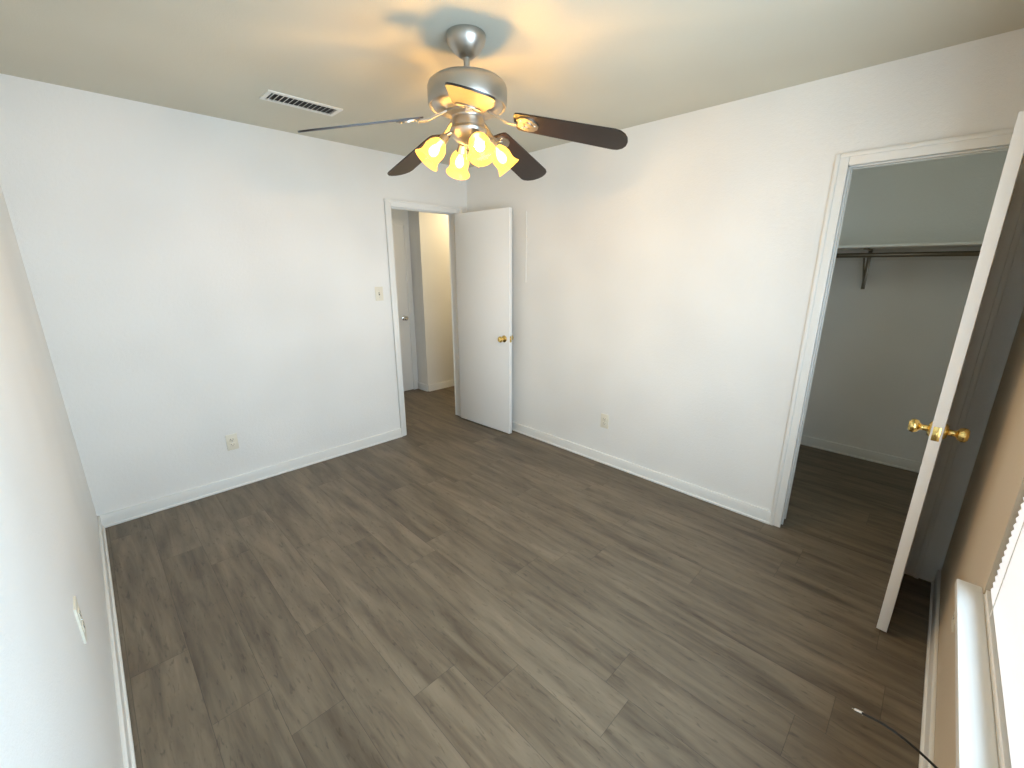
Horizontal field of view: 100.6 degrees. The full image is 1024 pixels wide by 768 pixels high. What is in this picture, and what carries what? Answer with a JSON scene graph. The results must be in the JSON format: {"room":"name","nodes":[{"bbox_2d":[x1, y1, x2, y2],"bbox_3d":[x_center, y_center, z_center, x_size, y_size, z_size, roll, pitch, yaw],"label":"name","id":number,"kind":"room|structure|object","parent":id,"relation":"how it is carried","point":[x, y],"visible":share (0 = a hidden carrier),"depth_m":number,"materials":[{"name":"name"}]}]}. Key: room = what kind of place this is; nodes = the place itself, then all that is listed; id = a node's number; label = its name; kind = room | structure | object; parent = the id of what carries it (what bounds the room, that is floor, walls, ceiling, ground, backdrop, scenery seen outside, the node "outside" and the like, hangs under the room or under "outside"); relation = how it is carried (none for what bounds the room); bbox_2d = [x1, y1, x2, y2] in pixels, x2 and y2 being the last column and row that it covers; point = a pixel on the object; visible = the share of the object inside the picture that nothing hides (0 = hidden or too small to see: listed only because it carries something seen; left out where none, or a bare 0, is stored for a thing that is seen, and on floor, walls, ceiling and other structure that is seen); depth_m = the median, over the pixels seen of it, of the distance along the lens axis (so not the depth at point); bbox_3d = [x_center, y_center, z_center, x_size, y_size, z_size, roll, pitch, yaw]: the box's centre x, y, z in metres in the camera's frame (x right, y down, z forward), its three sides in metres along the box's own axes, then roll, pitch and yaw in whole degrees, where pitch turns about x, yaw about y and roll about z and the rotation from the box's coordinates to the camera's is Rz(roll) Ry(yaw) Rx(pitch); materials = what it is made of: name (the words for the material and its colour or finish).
{"room":"empty bedroom","nodes":[
{"label":"empty bedroom","id":0,"kind":"room"},
{"bbox_2d":[0,184,122,767],"bbox_3d":[-1.722,-0.059,1.431,0.120,2.440,5.290,-15,21,-43],"label":"wall","id":1,"kind":"structure","parent":0,"point":[58,706],"depth_m":1.07,"materials":[{"name":"paint"}]},
{"bbox_2d":[73,596,86,643],"bbox_3d":[-1.221,0.667,1.203,0.007,0.115,0.070,-15,21,-43],"label":"outlet","id":2,"kind":"object","parent":1,"relation":"attached to","point":[79,618],"visible":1,"depth_m":1.19,"materials":[{"name":"beige plastic"}]},
{"bbox_2d":[97,514,136,767],"bbox_3d":[-1.230,1.180,1.363,0.021,0.085,3.640,-15,21,-43],"label":"baseboard","id":3,"kind":"structure","parent":1,"relation":"attached to","point":[126,739],"depth_m":1.67,"materials":[{"name":"white wood"}]},
{"bbox_2d":[0,73,466,515],"bbox_3d":[-0.912,-0.738,3.925,4.680,2.440,0.120,-15,21,-43],"label":"wall","id":4,"kind":"structure","parent":0,"point":[202,286],"depth_m":2.74,"materials":[{"name":"paint"}]},
{"bbox_2d":[225,433,238,450],"bbox_3d":[-1.992,0.413,3.027,0.070,0.115,0.007,-15,21,-43],"label":"outlet","id":5,"kind":"object","parent":4,"relation":"attached to","point":[232,441],"visible":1,"depth_m":3.02,"materials":[{"name":"beige plastic"}]},
{"bbox_2d":[105,428,401,526],"bbox_3d":[-1.769,0.649,3.311,2.055,0.085,0.021,-15,21,-43],"label":"baseboard","id":6,"kind":"structure","parent":4,"relation":"attached to","point":[160,504],"depth_m":3.10,"materials":[{"name":"white wood"}]},
{"bbox_2d":[375,287,383,300],"bbox_3d":[-1.122,-0.764,3.600,0.070,0.115,0.017,-15,21,-43],"label":"light switch","id":7,"kind":"object","parent":4,"relation":"attached to","point":[379,293],"visible":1,"depth_m":3.60,"materials":[{"name":"beige plastic"}]},
{"bbox_2d":[384,198,461,436],"bbox_3d":[-0.810,-0.598,4.070,0.804,2.092,0.152,-15,21,-43],"label":"door frame","id":8,"kind":"structure","parent":4,"relation":"attached to","point":[449,211],"depth_m":3.90,"materials":[{"name":"white wood"}]},
{"bbox_2d":[454,207,512,433],"bbox_3d":[-0.271,-0.560,4.033,0.713,2.015,0.173,13,20,40],"label":"bedroom door","id":9,"kind":"structure","parent":8,"relation":"in","point":[483,243],"depth_m":3.98,"materials":[{"name":"white wood"}]},
{"bbox_2d":[391,209,453,390],"bbox_3d":[-1.814,-0.953,4.713,4.800,2.440,0.350,-15,21,-43],"label":"wall","id":10,"kind":"structure","parent":0,"point":[430,263],"depth_m":5.30,"materials":[{"name":"paint"}]},
{"bbox_2d":[392,219,417,390],"bbox_3d":[-1.540,-0.860,5.041,0.876,2.088,0.083,-15,21,-43],"label":"door","id":11,"kind":"structure","parent":10,"relation":"in","point":[404,289],"depth_m":5.26,"materials":[{"name":"white wood"}]},
{"bbox_2d":[425,380,453,391],"bbox_3d":[-0.581,-0.073,5.961,1.441,0.085,0.024,-15,21,-43],"label":"baseboard","id":12,"kind":"structure","parent":10,"relation":"attached to","point":[441,385],"depth_m":5.59,"materials":[{"name":"white wood"}]},
{"bbox_2d":[0,0,1023,167],"bbox_3d":[-0.067,-1.710,2.696,4.800,0.080,5.290,-15,21,-43],"label":"ceiling","id":13,"kind":"structure","parent":0,"point":[620,64],"depth_m":1.82,"materials":[{"name":"paint"}]},
{"bbox_2d":[259,89,342,116],"bbox_3d":[-1.186,-1.584,2.410,0.400,0.011,0.155,-15,21,-43],"label":"ceiling vent","id":14,"kind":"object","parent":13,"relation":"in","point":[294,101],"visible":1,"depth_m":2.39,"materials":[{"name":"white metal"}]},
{"bbox_2d":[298,24,627,180],"bbox_3d":[-0.208,-1.162,1.805,1.256,0.507,1.221,-15,21,-43],"label":"fan","id":15,"kind":"object","parent":13,"relation":"hanging from","point":[467,99],"visible":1,"depth_m":1.71,"materials":[{"name":"silver metal"}]},
{"bbox_2d":[105,386,930,767],"bbox_3d":[-0.067,0.712,3.357,4.800,0.060,5.290,-15,21,-43],"label":"floor","id":16,"kind":"structure","parent":0,"point":[441,584],"depth_m":1.94,"materials":[{"name":"laminate"}]},
{"bbox_2d":[852,708,955,767],"bbox_3d":[1.009,0.952,1.108,0.075,0.115,0.210,-15,21,-43],"label":"cable","id":17,"kind":"object","parent":16,"relation":"on","point":[858,711],"visible":0.92,"depth_m":1.11,"materials":[{"name":"black rubber"}]},
{"bbox_2d":[466,28,1023,581],"bbox_3d":[0.898,-0.515,3.106,0.120,2.440,3.640,-15,21,-43],"label":"wall","id":18,"kind":"structure","parent":0,"point":[662,276],"depth_m":2.67,"materials":[{"name":"paint"}]},
{"bbox_2d":[525,211,526,281],"bbox_3d":[0.118,-1.169,3.643,0.007,0.580,0.012,-15,21,-43],"label":"trim","id":19,"kind":"structure","parent":18,"relation":"attached to","point":[525,240],"depth_m":3.62,"materials":[{"name":"white"}]},
{"bbox_2d":[600,413,608,428],"bbox_3d":[0.740,0.297,3.398,0.007,0.115,0.070,-15,21,-43],"label":"outlet","id":20,"kind":"object","parent":18,"relation":"attached to","point":[604,420],"visible":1,"depth_m":3.40,"materials":[{"name":"beige plastic"}]},
{"bbox_2d":[512,421,770,524],"bbox_3d":[0.583,0.564,3.623,0.021,0.085,2.890,-15,21,-43],"label":"baseboard","id":21,"kind":"structure","parent":18,"relation":"attached to","point":[681,486],"depth_m":3.15,"materials":[{"name":"white wood"}]},
{"bbox_2d":[769,128,1023,578],"bbox_3d":[1.895,-0.080,2.192,0.152,2.082,0.684,-15,21,-43],"label":"trim","id":22,"kind":"structure","parent":18,"relation":"attached to","point":[846,165],"depth_m":2.06,"materials":[{"name":"white wood"}]},
{"bbox_2d":[876,111,1023,631],"bbox_3d":[1.828,0.059,1.783,0.593,2.005,0.173,-13,20,-40],"label":"closet door","id":23,"kind":"structure","parent":18,"relation":"in","point":[937,429],"depth_m":1.57,"materials":[{"name":"white wood"}]},
{"bbox_2d":[802,150,1007,461],"bbox_3d":[2.765,-0.619,3.488,0.120,2.440,1.560,-15,21,-43],"label":"wall","id":24,"kind":"structure","parent":0,"point":[889,333],"depth_m":3.24,"materials":[{"name":"paint"}]},
{"bbox_2d":[800,435,921,472],"bbox_3d":[2.753,0.540,3.712,0.021,0.085,1.350,-15,21,-43],"label":"baseboard","id":25,"kind":"structure","parent":24,"relation":"attached to","point":[902,463],"depth_m":3.54,"materials":[{"name":"white wood"}]},
{"bbox_2d":[835,241,982,288],"bbox_3d":[2.623,-0.868,3.186,0.400,0.318,1.440,-15,21,-43],"label":"closet shelf","id":26,"kind":"object","parent":24,"relation":"attached to","point":[868,254],"visible":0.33,"depth_m":3.00,"materials":[{"name":"white wood"}]},
{"bbox_2d":[934,307,1023,767],"bbox_3d":[1.732,-0.021,1.292,4.800,2.440,0.200,-15,21,-43],"label":"wall","id":27,"kind":"structure","parent":0,"point":[992,502],"depth_m":1.48,"materials":[{"name":"white paint"}]},
{"bbox_2d":[918,570,940,767],"bbox_3d":[1.099,1.241,1.142,2.930,0.085,0.021,-15,21,-43],"label":"baseboard","id":28,"kind":"structure","parent":27,"relation":"attached to","point":[927,740],"depth_m":1.59,"materials":[{"name":"white wood"}]},
{"bbox_2d":[951,611,954,631],"bbox_3d":[1.574,0.812,1.507,0.070,0.115,0.007,-15,21,-43],"label":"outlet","id":29,"kind":"object","parent":27,"relation":"attached to","point":[953,624],"visible":0.46,"depth_m":1.50,"materials":[{"name":"beige plastic"}]},
{"bbox_2d":[955,579,1001,767],"bbox_3d":[0.850,0.804,0.686,1.650,0.078,0.195,-15,21,-43],"label":"window sill","id":30,"kind":"structure","parent":27,"relation":"attached to","point":[977,743],"depth_m":0.97,"materials":[{"name":"white"}]},
{"bbox_2d":[985,497,1023,767],"bbox_3d":[0.833,0.068,0.504,1.560,1.431,0.032,-15,21,-43],"label":"window","id":31,"kind":"structure","parent":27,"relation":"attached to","point":[1004,598],"depth_m":0.97,"materials":[{"name":"white"}]}
]}

